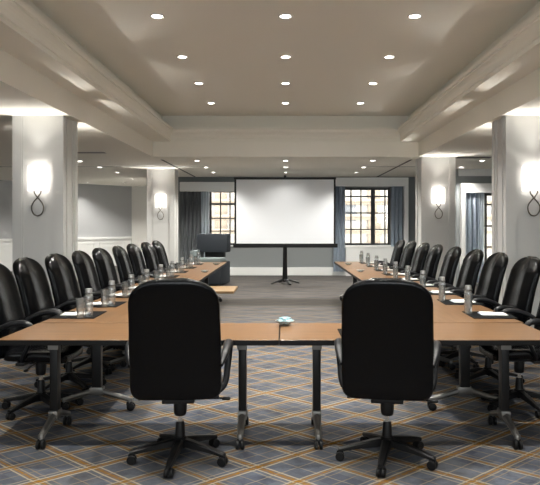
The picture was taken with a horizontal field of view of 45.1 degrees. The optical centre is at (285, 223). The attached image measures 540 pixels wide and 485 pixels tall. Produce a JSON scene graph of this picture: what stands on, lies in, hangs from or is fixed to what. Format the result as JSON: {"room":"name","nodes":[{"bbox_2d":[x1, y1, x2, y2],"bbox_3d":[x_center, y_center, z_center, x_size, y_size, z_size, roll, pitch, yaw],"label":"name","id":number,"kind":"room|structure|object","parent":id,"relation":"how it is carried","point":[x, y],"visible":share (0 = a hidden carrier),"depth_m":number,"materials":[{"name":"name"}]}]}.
{"room":"conference room","nodes":[
{"label":"conference room","id":0,"kind":"room"},
{"bbox_2d":[0,180,131,243],"bbox_3d":[-8.555,0.085,20.377,0.150,2.830,8.595,0,0,43],"label":"wall","id":1,"kind":"structure","parent":0,"point":[103,210],"depth_m":22.45,"materials":[{"name":"grey paint"}]},
{"bbox_2d":[4,260,116,270],"bbox_3d":[-8.494,1.400,20.299,0.045,0.200,8.565,0,0,43],"label":"baseboard","id":2,"kind":"structure","parent":1,"relation":"attached to","point":[9,267],"depth_m":20.21,"materials":[{"name":"white paint"}]},
{"bbox_2d":[0,237,131,264],"bbox_3d":[-8.492,0.990,20.297,0.050,1.020,8.565,0,0,43],"label":"trim","id":3,"kind":"structure","parent":1,"relation":"attached to","point":[86,244],"depth_m":22.21,"materials":[{"name":"white paint"}]},
{"bbox_2d":[132,186,146,264],"bbox_3d":[-4.558,0.085,23.298,2.001,2.830,0.150,0,0,13],"label":"wall","id":4,"kind":"structure","parent":0,"point":[139,193],"depth_m":23.38,"materials":[{"name":"white paint"}]},
{"bbox_2d":[0,266,539,484],"bbox_3d":[-0.950,1.550,8.900,21.300,0.100,30.200,0,0,0],"label":"floor","id":5,"kind":"structure","parent":0,"point":[279,436],"depth_m":4.80,"materials":[{"name":"carpet"}]},
{"bbox_2d":[0,263,83,420],"bbox_3d":[-2.044,0.906,5.228,0.739,1.186,0.670,0,0,5],"label":"office chair","id":6,"kind":"object","parent":5,"relation":"on","point":[13,319],"visible":0.73,"depth_m":5.16,"materials":[{"name":"black leather"}]},
{"bbox_2d":[12,115,77,301],"bbox_3d":[-3.055,0.085,8.295,0.670,2.830,0.590,0,0,0],"label":"column","id":7,"kind":"structure","parent":5,"relation":"on","point":[51,141],"depth_m":8.04,"materials":[{"name":"grey paint"}]},
{"bbox_2d":[28,166,48,215],"bbox_3d":[-3.050,-0.391,7.986,0.256,0.618,0.116,0,0,0],"label":"wall sconce","id":8,"kind":"object","parent":7,"relation":"attached to","point":[38,176],"visible":1,"depth_m":7.95,"materials":[{"name":"white glass"}]},
{"bbox_2d":[13,257,106,390],"bbox_3d":[-2.044,0.906,5.908,0.739,1.186,0.670,0,0,5],"label":"office chair","id":9,"kind":"object","parent":5,"relation":"on","point":[30,276],"visible":0.48,"depth_m":5.82,"materials":[{"name":"black leather"}]},
{"bbox_2d":[45,253,126,374],"bbox_3d":[-2.043,0.906,6.671,0.739,1.186,0.670,0,0,7],"label":"office chair","id":10,"kind":"object","parent":5,"relation":"on","point":[60,271],"visible":0.41,"depth_m":6.54,"materials":[{"name":"black leather"}]},
{"bbox_2d":[40,298,135,410],"bbox_3d":[-1.510,1.129,5.915,0.735,0.742,1.925,0,0,0],"label":"table","id":11,"kind":"object","parent":5,"relation":"on","point":[119,314],"visible":0.55,"depth_m":5.19,"materials":[{"name":"brown wood"}]},
{"bbox_2d":[50,311,106,318],"bbox_3d":[-1.700,0.755,5.360,0.350,0.006,0.400,0,0,-1],"label":"desk pad","id":12,"kind":"object","parent":11,"relation":"on","point":[94,314],"visible":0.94,"depth_m":5.30,"materials":[{"name":"black leather"}]},
{"bbox_2d":[60,312,90,315],"bbox_3d":[-1.735,0.749,5.375,0.210,0.007,0.150,0,0,-4],"label":"notepad","id":13,"kind":"object","parent":12,"relation":"on","point":[65,313],"visible":1,"depth_m":5.37,"materials":[{"name":"white paper"}]},
{"bbox_2d":[76,298,84,317],"bbox_3d":[-1.630,0.674,5.165,0.068,0.155,0.068,0,0,0],"label":"drinking glass","id":14,"kind":"object","parent":12,"relation":"on","point":[84,298],"visible":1,"depth_m":5.16,"materials":[{"name":"clear glass"}]},
{"bbox_2d":[84,288,92,316],"bbox_3d":[-1.585,0.639,5.240,0.069,0.226,0.069,0,0,-33],"label":"water bottle","id":15,"kind":"object","parent":12,"relation":"on","point":[87,290],"visible":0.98,"depth_m":5.22,"materials":[{"name":"clear glass"}]},
{"bbox_2d":[78,301,126,306],"bbox_3d":[-1.700,0.755,6.050,0.350,0.006,0.400,0,0,0],"label":"desk pad","id":16,"kind":"object","parent":11,"relation":"on","point":[118,303],"visible":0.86,"depth_m":6.01,"materials":[{"name":"black leather"}]},
{"bbox_2d":[86,302,112,304],"bbox_3d":[-1.735,0.749,6.065,0.210,0.007,0.150,0,0,-5],"label":"notepad","id":17,"kind":"object","parent":16,"relation":"on","point":[89,303],"visible":0.96,"depth_m":6.04,"materials":[{"name":"white paper"}]},
{"bbox_2d":[108,281,115,305],"bbox_3d":[-1.585,0.639,5.930,0.069,0.226,0.069,0,0,-16],"label":"water bottle","id":18,"kind":"object","parent":16,"relation":"on","point":[111,283],"visible":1,"depth_m":5.92,"materials":[{"name":"clear glass"}]},
{"bbox_2d":[101,293,129,297],"bbox_3d":[-1.700,0.755,6.800,0.350,0.006,0.400,0,0,-2],"label":"desk pad","id":19,"kind":"object","parent":11,"relation":"on","point":[106,296],"visible":0.48,"depth_m":6.67,"materials":[{"name":"black leather"}]},
{"bbox_2d":[108,294,129,295],"bbox_3d":[-1.735,0.749,6.815,0.210,0.007,0.150,0,0,3],"label":"notepad","id":20,"kind":"object","parent":19,"relation":"on","point":[110,294],"visible":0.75,"depth_m":6.76,"materials":[{"name":"white paper"}]},
{"bbox_2d":[128,274,134,296],"bbox_3d":[-1.585,0.639,6.680,0.069,0.226,0.069,0,0,-43],"label":"water bottle","id":21,"kind":"object","parent":19,"relation":"on","point":[131,276],"visible":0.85,"depth_m":6.66,"materials":[{"name":"clear glass"}]},
{"bbox_2d":[72,250,124,353],"bbox_3d":[-2.033,0.906,7.435,0.739,1.186,0.670,0,0,3],"label":"office chair","id":22,"kind":"object","parent":5,"relation":"on","point":[84,266],"visible":0.34,"depth_m":7.27,"materials":[{"name":"black leather"}]},
{"bbox_2d":[92,248,140,292],"bbox_3d":[-2.042,0.906,8.240,0.739,1.186,0.670,0,0,7],"label":"office chair","id":23,"kind":"object","parent":5,"relation":"on","point":[103,261],"visible":0.31,"depth_m":8.07,"materials":[{"name":"black leather"}]},
{"bbox_2d":[112,245,153,285],"bbox_3d":[-2.027,0.906,9.104,0.739,1.186,0.670,0,0,2],"label":"office chair","id":24,"kind":"object","parent":5,"relation":"on","point":[121,257],"visible":0.3,"depth_m":8.89,"materials":[{"name":"black leather"}]},
{"bbox_2d":[0,323,279,449],"bbox_3d":[-0.962,1.129,4.580,1.840,0.742,0.720,0,0,0],"label":"table","id":25,"kind":"object","parent":5,"relation":"on","point":[54,336],"visible":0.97,"depth_m":4.53,"materials":[{"name":"brown wood"}]},
{"bbox_2d":[126,244,164,283],"bbox_3d":[-2.028,0.906,9.928,0.739,1.186,0.670,0,0,5],"label":"office chair","id":26,"kind":"object","parent":5,"relation":"on","point":[135,255],"visible":0.3,"depth_m":9.74,"materials":[{"name":"black leather"}]},
{"bbox_2d":[141,242,173,277],"bbox_3d":[-2.016,0.906,10.861,0.739,1.186,0.670,0,0,8],"label":"office chair","id":27,"kind":"object","parent":5,"relation":"on","point":[149,253],"visible":0.34,"depth_m":10.69,"materials":[{"name":"black leather"}]},
{"bbox_2d":[114,279,200,356],"bbox_3d":[-1.510,1.129,7.845,0.735,0.742,1.925,0,0,0],"label":"table","id":28,"kind":"object","parent":5,"relation":"on","point":[137,284],"visible":0.09,"depth_m":7.21,"materials":[{"name":"brown wood"}]},
{"bbox_3d":[-1.700,0.755,8.390,0.350,0.006,0.400,0,0,-1],"label":"desk pad","id":29,"kind":"object","parent":28,"relation":"on","visible":0},
{"bbox_2d":[158,264,163,277],"bbox_3d":[-1.585,0.639,8.270,0.069,0.226,0.069,0,0,-18],"label":"water bottle","id":30,"kind":"object","parent":29,"relation":"on","point":[160,265],"visible":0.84,"depth_m":8.26,"materials":[{"name":"clear glass"}]},
{"bbox_2d":[147,169,177,269],"bbox_3d":[-3.060,0.085,16.205,0.720,2.830,0.590,0,0,0],"label":"column","id":31,"kind":"structure","parent":5,"relation":"on","point":[159,181],"depth_m":15.95,"materials":[{"name":"grey paint"}]},
{"bbox_2d":[155,194,165,219],"bbox_3d":[-3.060,-0.391,15.896,0.256,0.618,0.116,0,0,0],"label":"wall sconce","id":32,"kind":"object","parent":31,"relation":"attached to","point":[160,199],"visible":1,"depth_m":15.86,"materials":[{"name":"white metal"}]},
{"bbox_2d":[152,240,183,270],"bbox_3d":[-2.020,0.906,11.759,0.739,1.186,0.670,0,0,6],"label":"office chair","id":33,"kind":"object","parent":5,"relation":"on","point":[158,246],"visible":0.27,"depth_m":11.60,"materials":[{"name":"black leather"}]},
{"bbox_2d":[125,278,232,477],"bbox_3d":[-0.669,0.906,4.044,0.670,1.186,0.739,0,0,0],"label":"office chair","id":34,"kind":"object","parent":5,"relation":"on","point":[173,354],"visible":1,"depth_m":3.80,"materials":[{"name":"black leather"}]},
{"bbox_2d":[150,269,215,281],"bbox_3d":[-1.510,1.129,9.775,0.735,0.742,1.925,0,0,0],"label":"table","id":35,"kind":"object","parent":5,"relation":"on","point":[192,273],"visible":0.19,"depth_m":9.80,"materials":[{"name":"brown wood"}]},
{"bbox_2d":[151,275,179,277],"bbox_3d":[-1.700,0.755,9.220,0.350,0.006,0.400,0,0,-1],"label":"desk pad","id":36,"kind":"object","parent":35,"relation":"on","point":[172,276],"visible":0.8,"depth_m":9.02,"materials":[{"name":"black leather"}]},
{"bbox_2d":[179,262,226,301],"bbox_3d":[-1.510,1.129,11.705,0.735,0.742,1.925,0,0,0],"label":"table","id":37,"kind":"object","parent":5,"relation":"on","point":[207,265],"visible":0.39,"depth_m":11.65,"materials":[{"name":"brown wood"}]},
{"bbox_2d":[190,234,230,284],"bbox_3d":[-1.823,0.865,15.940,0.820,1.210,0.780,0,0,12],"label":"lectern","id":38,"kind":"object","parent":5,"relation":"on","point":[215,247],"visible":0.81,"depth_m":15.90,"materials":[{"name":"black fabric"}]},
{"bbox_2d":[196,257,225,261],"bbox_3d":[-1.805,0.885,15.783,0.600,0.100,0.480,0,0,12],"label":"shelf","id":39,"kind":"object","parent":38,"relation":"on","point":[198,259],"depth_m":15.58,"materials":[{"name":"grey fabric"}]},
{"bbox_2d":[210,286,237,293],"bbox_3d":[-1.550,1.475,14.425,0.900,0.050,1.150,0,0,0],"label":"platform","id":40,"kind":"object","parent":5,"relation":"on","point":[218,289],"visible":0.51,"depth_m":14.21,"materials":[{"name":"brown wood"}]},
{"bbox_2d":[233,175,337,284],"bbox_3d":[-0.003,0.159,15.998,2.517,2.677,0.646,0,0,13],"label":"projector screen","id":41,"kind":"object","parent":5,"relation":"on","point":[284,212],"visible":1,"depth_m":16.00,"materials":[{"name":"white fabric"}]},
{"bbox_2d":[334,262,389,300],"bbox_3d":[1.354,1.129,11.865,0.764,0.742,1.969,0,0,-1],"label":"table","id":42,"kind":"object","parent":5,"relation":"on","point":[355,265],"visible":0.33,"depth_m":11.65,"materials":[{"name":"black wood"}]},
{"bbox_2d":[344,247,393,275],"bbox_3d":[2.390,1.085,18.580,1.420,0.830,0.170,0,0,0],"label":"radiator cover","id":43,"kind":"object","parent":5,"relation":"on","point":[352,254],"visible":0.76,"depth_m":18.51,"materials":[{"name":"white paint"}]},
{"bbox_2d":[344,269,411,280],"bbox_3d":[1.379,1.129,9.890,0.764,0.742,1.969,0,0,-1],"label":"table","id":44,"kind":"object","parent":5,"relation":"on","point":[368,273],"visible":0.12,"depth_m":9.60,"materials":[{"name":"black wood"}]},
{"bbox_2d":[381,273,409,275],"bbox_3d":[1.622,0.755,9.570,0.350,0.006,0.400,0,0,-2],"label":"desk pad","id":45,"kind":"object","parent":44,"relation":"on","point":[387,274],"visible":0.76,"depth_m":9.37,"materials":[{"name":"black leather"}]},
{"bbox_3d":[1.612,0.755,10.430,0.350,0.006,0.400,0,0,1],"label":"desk pad","id":46,"kind":"object","parent":44,"relation":"on","visible":0},
{"bbox_2d":[374,255,378,269],"bbox_3d":[1.482,0.639,10.580,0.069,0.226,0.069,0,0,-15],"label":"water bottle","id":47,"kind":"object","parent":46,"relation":"on","point":[376,256],"visible":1,"depth_m":10.57,"materials":[{"name":"clear glass"}]},
{"bbox_2d":[334,278,440,477],"bbox_3d":[0.626,0.906,4.046,0.670,1.186,0.739,0,0,13],"label":"office chair","id":48,"kind":"object","parent":5,"relation":"on","point":[388,354],"visible":1,"depth_m":3.80,"materials":[{"name":"black leather"}]},
{"bbox_2d":[376,239,404,267],"bbox_3d":[1.906,0.906,12.444,0.739,1.186,0.670,0,0,4],"label":"office chair","id":49,"kind":"object","parent":5,"relation":"on","point":[399,246],"visible":0.28,"depth_m":12.24,"materials":[{"name":"black leather"}]},
{"bbox_2d":[385,241,415,274],"bbox_3d":[1.915,0.906,11.446,0.739,1.186,0.670,0,0,2],"label":"office chair","id":50,"kind":"object","parent":5,"relation":"on","point":[409,249],"visible":0.29,"depth_m":11.26,"materials":[{"name":"black leather"}]},
{"bbox_2d":[359,279,443,355],"bbox_3d":[1.404,1.129,7.915,0.764,0.742,1.969,0,0,-1],"label":"table","id":51,"kind":"object","parent":5,"relation":"on","point":[427,288],"visible":0.04,"depth_m":7.66,"materials":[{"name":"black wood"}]},
{"bbox_2d":[429,291,457,294],"bbox_3d":[1.654,0.755,7.060,0.350,0.006,0.400,0,0,0],"label":"desk pad","id":52,"kind":"object","parent":51,"relation":"on","point":[431,293],"visible":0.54,"depth_m":6.95,"materials":[{"name":"black leather"}]},
{"bbox_2d":[429,291,451,292],"bbox_3d":[1.688,0.749,7.075,0.210,0.007,0.150,0,0,-4],"label":"notepad","id":53,"kind":"object","parent":52,"relation":"on","point":[429,291],"visible":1,"depth_m":7.09,"materials":[{"name":"white paper"}]},
{"bbox_2d":[279,323,539,449],"bbox_3d":[0.879,1.129,4.580,1.840,0.742,0.720,0,0,0],"label":"table","id":54,"kind":"object","parent":5,"relation":"on","point":[316,335],"visible":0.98,"depth_m":4.53,"materials":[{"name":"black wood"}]},
{"bbox_2d":[276,319,293,325],"bbox_3d":[-0.005,0.739,4.820,0.138,0.038,0.138,0,0,0],"label":"glass bowl","id":55,"kind":"object","parent":54,"relation":"on","point":[277,319],"visible":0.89,"depth_m":4.79,"materials":[{"name":"grey"}]},
{"bbox_2d":[394,242,429,276],"bbox_3d":[1.938,0.906,10.495,0.739,1.186,0.670,0,0,3],"label":"office chair","id":56,"kind":"object","parent":5,"relation":"on","point":[422,251],"visible":0.36,"depth_m":10.31,"materials":[{"name":"black leather"}]},
{"bbox_2d":[404,244,442,282],"bbox_3d":[1.930,0.906,9.593,0.739,1.186,0.670,0,0,5],"label":"office chair","id":57,"kind":"object","parent":5,"relation":"on","point":[434,254],"visible":0.3,"depth_m":9.40,"materials":[{"name":"black leather"}]},
{"bbox_2d":[415,157,455,286],"bbox_3d":[3.065,0.085,13.315,0.730,2.830,0.610,0,0,0],"label":"column","id":58,"kind":"structure","parent":5,"relation":"on","point":[430,172],"depth_m":13.05,"materials":[{"name":"grey paint"}]},
{"bbox_2d":[432,188,444,218],"bbox_3d":[3.065,-0.391,12.996,0.256,0.618,0.116,0,0,0],"label":"wall sconce","id":59,"kind":"object","parent":58,"relation":"attached to","point":[438,194],"visible":1,"depth_m":12.96,"materials":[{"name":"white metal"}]},
{"bbox_2d":[418,246,461,289],"bbox_3d":[1.956,0.906,8.691,0.739,1.186,0.670,0,0,5],"label":"office chair","id":60,"kind":"object","parent":5,"relation":"on","point":[451,259],"visible":0.4,"depth_m":8.49,"materials":[{"name":"black leather"}]},
{"bbox_2d":[433,249,483,349],"bbox_3d":[1.970,0.906,7.794,0.739,1.186,0.670,0,0,4],"label":"office chair","id":61,"kind":"object","parent":5,"relation":"on","point":[471,264],"visible":0.29,"depth_m":7.62,"materials":[{"name":"black leather"}]},
{"bbox_2d":[439,252,508,367],"bbox_3d":[1.967,0.906,6.946,0.739,1.186,0.670,0,0,2],"label":"office chair","id":62,"kind":"object","parent":5,"relation":"on","point":[493,271],"visible":0.44,"depth_m":6.80,"materials":[{"name":"black leather"}]},
{"bbox_2d":[427,295,523,410],"bbox_3d":[1.428,1.129,5.940,0.764,0.742,1.969,0,0,-1],"label":"table","id":63,"kind":"object","parent":5,"relation":"on","point":[442,313],"visible":0.41,"depth_m":5.20,"materials":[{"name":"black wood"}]},
{"bbox_2d":[437,299,482,304],"bbox_3d":[1.664,0.755,6.220,0.350,0.006,0.400,0,0,2],"label":"desk pad","id":64,"kind":"object","parent":63,"relation":"on","point":[444,301],"visible":0.76,"depth_m":6.09,"materials":[{"name":"black leather"}]},
{"bbox_2d":[438,277,445,298],"bbox_3d":[1.534,0.639,6.370,0.069,0.226,0.069,0,0,-14],"label":"water bottle","id":65,"kind":"object","parent":64,"relation":"on","point":[440,278],"visible":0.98,"depth_m":6.35,"materials":[{"name":"clear glass"}]},
{"bbox_2d":[450,300,475,302],"bbox_3d":[1.699,0.749,6.235,0.210,0.007,0.150,0,0,-1],"label":"notepad","id":66,"kind":"object","parent":64,"relation":"on","point":[454,301],"visible":1,"depth_m":6.19,"materials":[{"name":"white paper"}]},
{"bbox_2d":[462,311,517,318],"bbox_3d":[1.675,0.755,5.350,0.350,0.006,0.400,0,0,2],"label":"desk pad","id":67,"kind":"object","parent":63,"relation":"on","point":[474,314],"visible":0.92,"depth_m":5.24,"materials":[{"name":"black leather"}]},
{"bbox_2d":[464,285,471,312],"bbox_3d":[1.545,0.639,5.500,0.069,0.226,0.069,0,0,-7],"label":"water bottle","id":68,"kind":"object","parent":67,"relation":"on","point":[467,287],"visible":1,"depth_m":5.48,"materials":[{"name":"clear glass"}]},
{"bbox_2d":[477,312,507,315],"bbox_3d":[1.710,0.749,5.365,0.210,0.007,0.150,0,0,2],"label":"notepad","id":69,"kind":"object","parent":67,"relation":"on","point":[480,313],"visible":1,"depth_m":5.36,"materials":[{"name":"white paper"}]},
{"bbox_2d":[454,256,539,388],"bbox_3d":[1.981,0.906,6.098,0.739,1.186,0.670,0,0,1],"label":"office chair","id":70,"kind":"object","parent":5,"relation":"on","point":[523,279],"visible":0.46,"depth_m":6.01,"materials":[{"name":"black leather"}]},
{"bbox_2d":[479,302,539,417],"bbox_3d":[1.986,0.906,5.292,0.739,1.186,0.670,0,0,5],"label":"office chair","id":71,"kind":"object","parent":5,"relation":"on","point":[519,355],"visible":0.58,"depth_m":5.20,"materials":[{"name":"black leather"}]},
{"bbox_2d":[492,115,539,327],"bbox_3d":[3.055,0.085,8.295,0.710,2.830,0.590,0,0,0],"label":"column","id":72,"kind":"structure","parent":5,"relation":"on","point":[515,139],"depth_m":8.04,"materials":[{"name":"grey paint"}]},
{"bbox_2d":[522,166,539,215],"bbox_3d":[3.055,-0.391,7.986,0.256,0.618,0.116,0,0,0],"label":"wall sconce","id":73,"kind":"object","parent":72,"relation":"attached to","point":[530,175],"visible":1,"depth_m":7.95,"materials":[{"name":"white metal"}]},
{"bbox_2d":[0,70,539,185],"bbox_3d":[-0.950,-1.380,8.900,21.300,0.100,30.200,0,0,0],"label":"ceiling","id":74,"kind":"structure","parent":0,"point":[125,156],"depth_m":13.00,"materials":[{"name":"white paint"}]},
{"bbox_2d":[78,152,106,153],"bbox_3d":[-3.660,-1.325,12.200,0.560,0.010,0.240,0,0,0],"label":"ceiling vent","id":75,"kind":"object","parent":74,"relation":"in","point":[78,152],"visible":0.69,"depth_m":12.31,"materials":[{"name":"grey metal"}]},
{"bbox_2d":[0,22,539,151],"bbox_3d":[0.000,-1.555,3.700,5.560,0.250,18.840,0,0,0],"label":"trim","id":76,"kind":"structure","parent":74,"relation":"attached to","point":[20,59],"depth_m":8.63,"materials":[{"name":"white paint"}]},
{"bbox_2d":[162,160,410,176],"bbox_3d":[-1.500,-1.328,16.100,11.000,0.004,5.000,0,0,0],"label":"trim","id":77,"kind":"structure","parent":74,"relation":"attached to","point":[162,160],"depth_m":15.62,"materials":[{"name":"grey"}]},
{"bbox_2d":[456,156,491,158],"bbox_3d":[3.800,-1.325,13.075,0.740,0.010,0.390,0,0,0],"label":"ceiling vent","id":78,"kind":"object","parent":74,"relation":"in","point":[458,157],"visible":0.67,"depth_m":13.10,"materials":[{"name":"grey metal"}]},
{"bbox_2d":[22,0,539,127],"bbox_3d":[0.000,-2.060,3.700,5.200,0.440,19.180,0,0,0],"label":"ceiling","id":79,"kind":"structure","parent":0,"point":[235,48],"depth_m":8.11,"materials":[{"name":"white paint"}]},
{"bbox_2d":[150,14,164,18],"bbox_3d":[-1.350,-2.175,6.840,0.156,0.010,0.156,0,0,0],"label":"recessed light","id":80,"kind":"object","parent":79,"relation":"in","point":[155,16],"visible":1,"depth_m":6.84,"materials":[{"name":"white"}]},
{"bbox_2d":[176,55,187,58],"bbox_3d":[-1.350,-2.175,8.510,0.156,0.010,0.156,0,0,0],"label":"recessed light","id":81,"kind":"object","parent":79,"relation":"in","point":[178,56],"visible":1,"depth_m":8.49,"materials":[{"name":"white"}]},
{"bbox_2d":[0,0,539,141],"bbox_3d":[0.000,-1.760,3.700,5.000,0.260,18.980,0,0,0],"label":"trim","id":82,"kind":"structure","parent":79,"relation":"attached to","point":[16,15],"depth_m":8.40,"materials":[{"name":"white paint"}]},
{"bbox_2d":[278,14,292,18],"bbox_3d":[0.000,-2.175,6.840,0.156,0.010,0.156,0,0,0],"label":"recessed light","id":83,"kind":"object","parent":79,"relation":"in","point":[283,16],"visible":1,"depth_m":6.84,"materials":[{"name":"white"}]},
{"bbox_2d":[280,55,290,58],"bbox_3d":[0.000,-2.175,8.510,0.156,0.010,0.156,0,0,0],"label":"recessed light","id":84,"kind":"object","parent":79,"relation":"in","point":[282,56],"visible":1,"depth_m":8.48,"materials":[{"name":"white"}]},
{"bbox_2d":[384,55,394,58],"bbox_3d":[1.360,-2.175,8.510,0.156,0.010,0.156,0,0,0],"label":"recessed light","id":85,"kind":"object","parent":79,"relation":"in","point":[386,56],"visible":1,"depth_m":8.48,"materials":[{"name":"white"}]},
{"bbox_2d":[407,14,421,18],"bbox_3d":[1.360,-2.175,6.840,0.156,0.010,0.156,0,0,0],"label":"recessed light","id":86,"kind":"object","parent":79,"relation":"in","point":[411,16],"visible":1,"depth_m":6.84,"materials":[{"name":"white"}]},
{"bbox_2d":[178,177,414,266],"bbox_3d":[0.150,0.085,18.850,7.900,2.830,0.300,0,0,0],"label":"wall","id":87,"kind":"structure","parent":0,"point":[238,257],"depth_m":18.70,"materials":[{"name":"grey paint"}]},
{"bbox_2d":[180,182,233,191],"bbox_3d":[-1.900,-1.035,18.565,2.200,0.270,0.250,0,0,0],"label":"pelmet","id":88,"kind":"object","parent":87,"relation":"attached to","point":[184,186],"visible":0.56,"depth_m":18.44,"materials":[{"name":"white paint"}]},
{"bbox_2d":[181,192,200,263],"bbox_3d":[-2.710,0.275,18.580,0.581,2.390,0.098,0,0,0],"label":"curtain","id":89,"kind":"object","parent":88,"relation":"hanging from","point":[190,201],"visible":0.69,"depth_m":18.58,"materials":[{"name":"fabric"}]},
{"bbox_2d":[201,192,208,256],"bbox_3d":[-2.300,0.275,18.600,0.240,2.390,0.062,0,0,0],"label":"curtain","id":90,"kind":"object","parent":88,"relation":"hanging from","point":[204,195],"visible":0.57,"depth_m":18.60,"materials":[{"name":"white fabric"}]},
{"bbox_2d":[209,192,233,246],"bbox_3d":[-1.600,-0.140,18.790,1.600,1.620,0.260,0,0,0],"label":"window","id":91,"kind":"structure","parent":87,"relation":"attached to","point":[210,193],"depth_m":18.86,"materials":[{"name":"black"}]},
{"bbox_2d":[230,267,410,274],"bbox_3d":[0.140,1.385,18.685,7.880,0.230,0.030,0,0,0],"label":"baseboard","id":92,"kind":"structure","parent":87,"relation":"attached to","point":[233,270],"depth_m":18.67,"materials":[{"name":"white paint"}]},
{"bbox_2d":[345,188,390,246],"bbox_3d":[2.350,-0.175,18.790,1.440,1.690,0.260,0,0,0],"label":"window","id":93,"kind":"structure","parent":87,"relation":"attached to","point":[372,244],"depth_m":18.86,"materials":[{"name":"black"}]},
{"bbox_2d":[336,178,408,249],"bbox_3d":[2.425,0.100,18.590,2.150,2.800,0.200,0,0,0],"label":"pelmet","id":94,"kind":"object","parent":87,"relation":"attached to","point":[347,182],"visible":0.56,"depth_m":18.49,"materials":[{"name":"white paint"}]},
{"bbox_2d":[333,186,344,271],"bbox_3d":[1.535,0.160,18.580,0.330,2.440,0.082,0,0,0],"label":"curtain","id":95,"kind":"object","parent":94,"relation":"hanging from","point":[339,252],"visible":0.7,"depth_m":18.58,"materials":[{"name":"blue fabric"}]},
{"bbox_2d":[391,186,401,255],"bbox_3d":[3.180,0.160,18.580,0.320,2.440,0.092,0,0,0],"label":"curtain","id":96,"kind":"object","parent":94,"relation":"hanging from","point":[396,192],"visible":0.66,"depth_m":18.58,"materials":[{"name":"blue fabric"}]},
{"bbox_2d":[456,169,457,283],"bbox_3d":[4.175,0.085,17.500,0.150,2.830,3.000,0,0,0],"label":"wall","id":97,"kind":"structure","parent":0,"point":[456,169],"depth_m":16.00,"materials":[{"name":"grey paint"}]},
{"bbox_2d":[458,176,491,275],"bbox_3d":[6.975,0.085,16.125,5.450,2.830,0.250,0,0,0],"label":"wall","id":98,"kind":"structure","parent":0,"point":[461,179],"depth_m":16.00,"materials":[{"name":"grey paint"}]},
{"bbox_2d":[458,169,491,175],"bbox_3d":[6.875,-1.245,15.950,5.250,0.170,0.100,0,0,0],"label":"trim","id":99,"kind":"structure","parent":98,"relation":"attached to","point":[461,172],"depth_m":15.90,"materials":[{"name":"white paint"}]},
{"bbox_2d":[460,183,491,267],"bbox_3d":[5.330,0.265,15.895,2.100,2.470,0.190,0,0,0],"label":"pelmet","id":100,"kind":"object","parent":98,"relation":"attached to","point":[465,188],"visible":0.66,"depth_m":15.80,"materials":[{"name":"white paint"}]},
{"bbox_2d":[466,193,478,281],"bbox_3d":[4.561,0.345,15.889,0.322,2.210,0.110,0,0,-9],"label":"curtain","id":101,"kind":"object","parent":100,"relation":"hanging from","point":[472,199],"visible":0.6,"depth_m":15.89,"materials":[{"name":"blue fabric"}]},
{"bbox_2d":[478,193,483,280],"bbox_3d":[4.790,0.345,15.910,0.140,2.210,0.053,0,0,0],"label":"curtain","id":102,"kind":"object","parent":100,"relation":"hanging from","point":[481,195],"visible":0.66,"depth_m":15.91,"materials":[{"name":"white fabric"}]},
{"bbox_2d":[480,193,491,268],"bbox_3d":[5.375,0.190,16.050,1.250,1.860,0.260,0,0,0],"label":"window","id":103,"kind":"structure","parent":98,"relation":"in","point":[485,194],"depth_m":16.13,"materials":[{"name":"black"}]},
{"label":"outside","id":104,"kind":"structure","parent":0,"visible":0},
{"bbox_2d":[212,190,491,257],"bbox_3d":[3.000,-3.500,31.325,38.000,22.000,3.350,0,0,0],"label":"stone building","id":105,"kind":"structure","parent":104,"point":[366,201],"depth_m":29.88,"materials":[{"name":"grey"}]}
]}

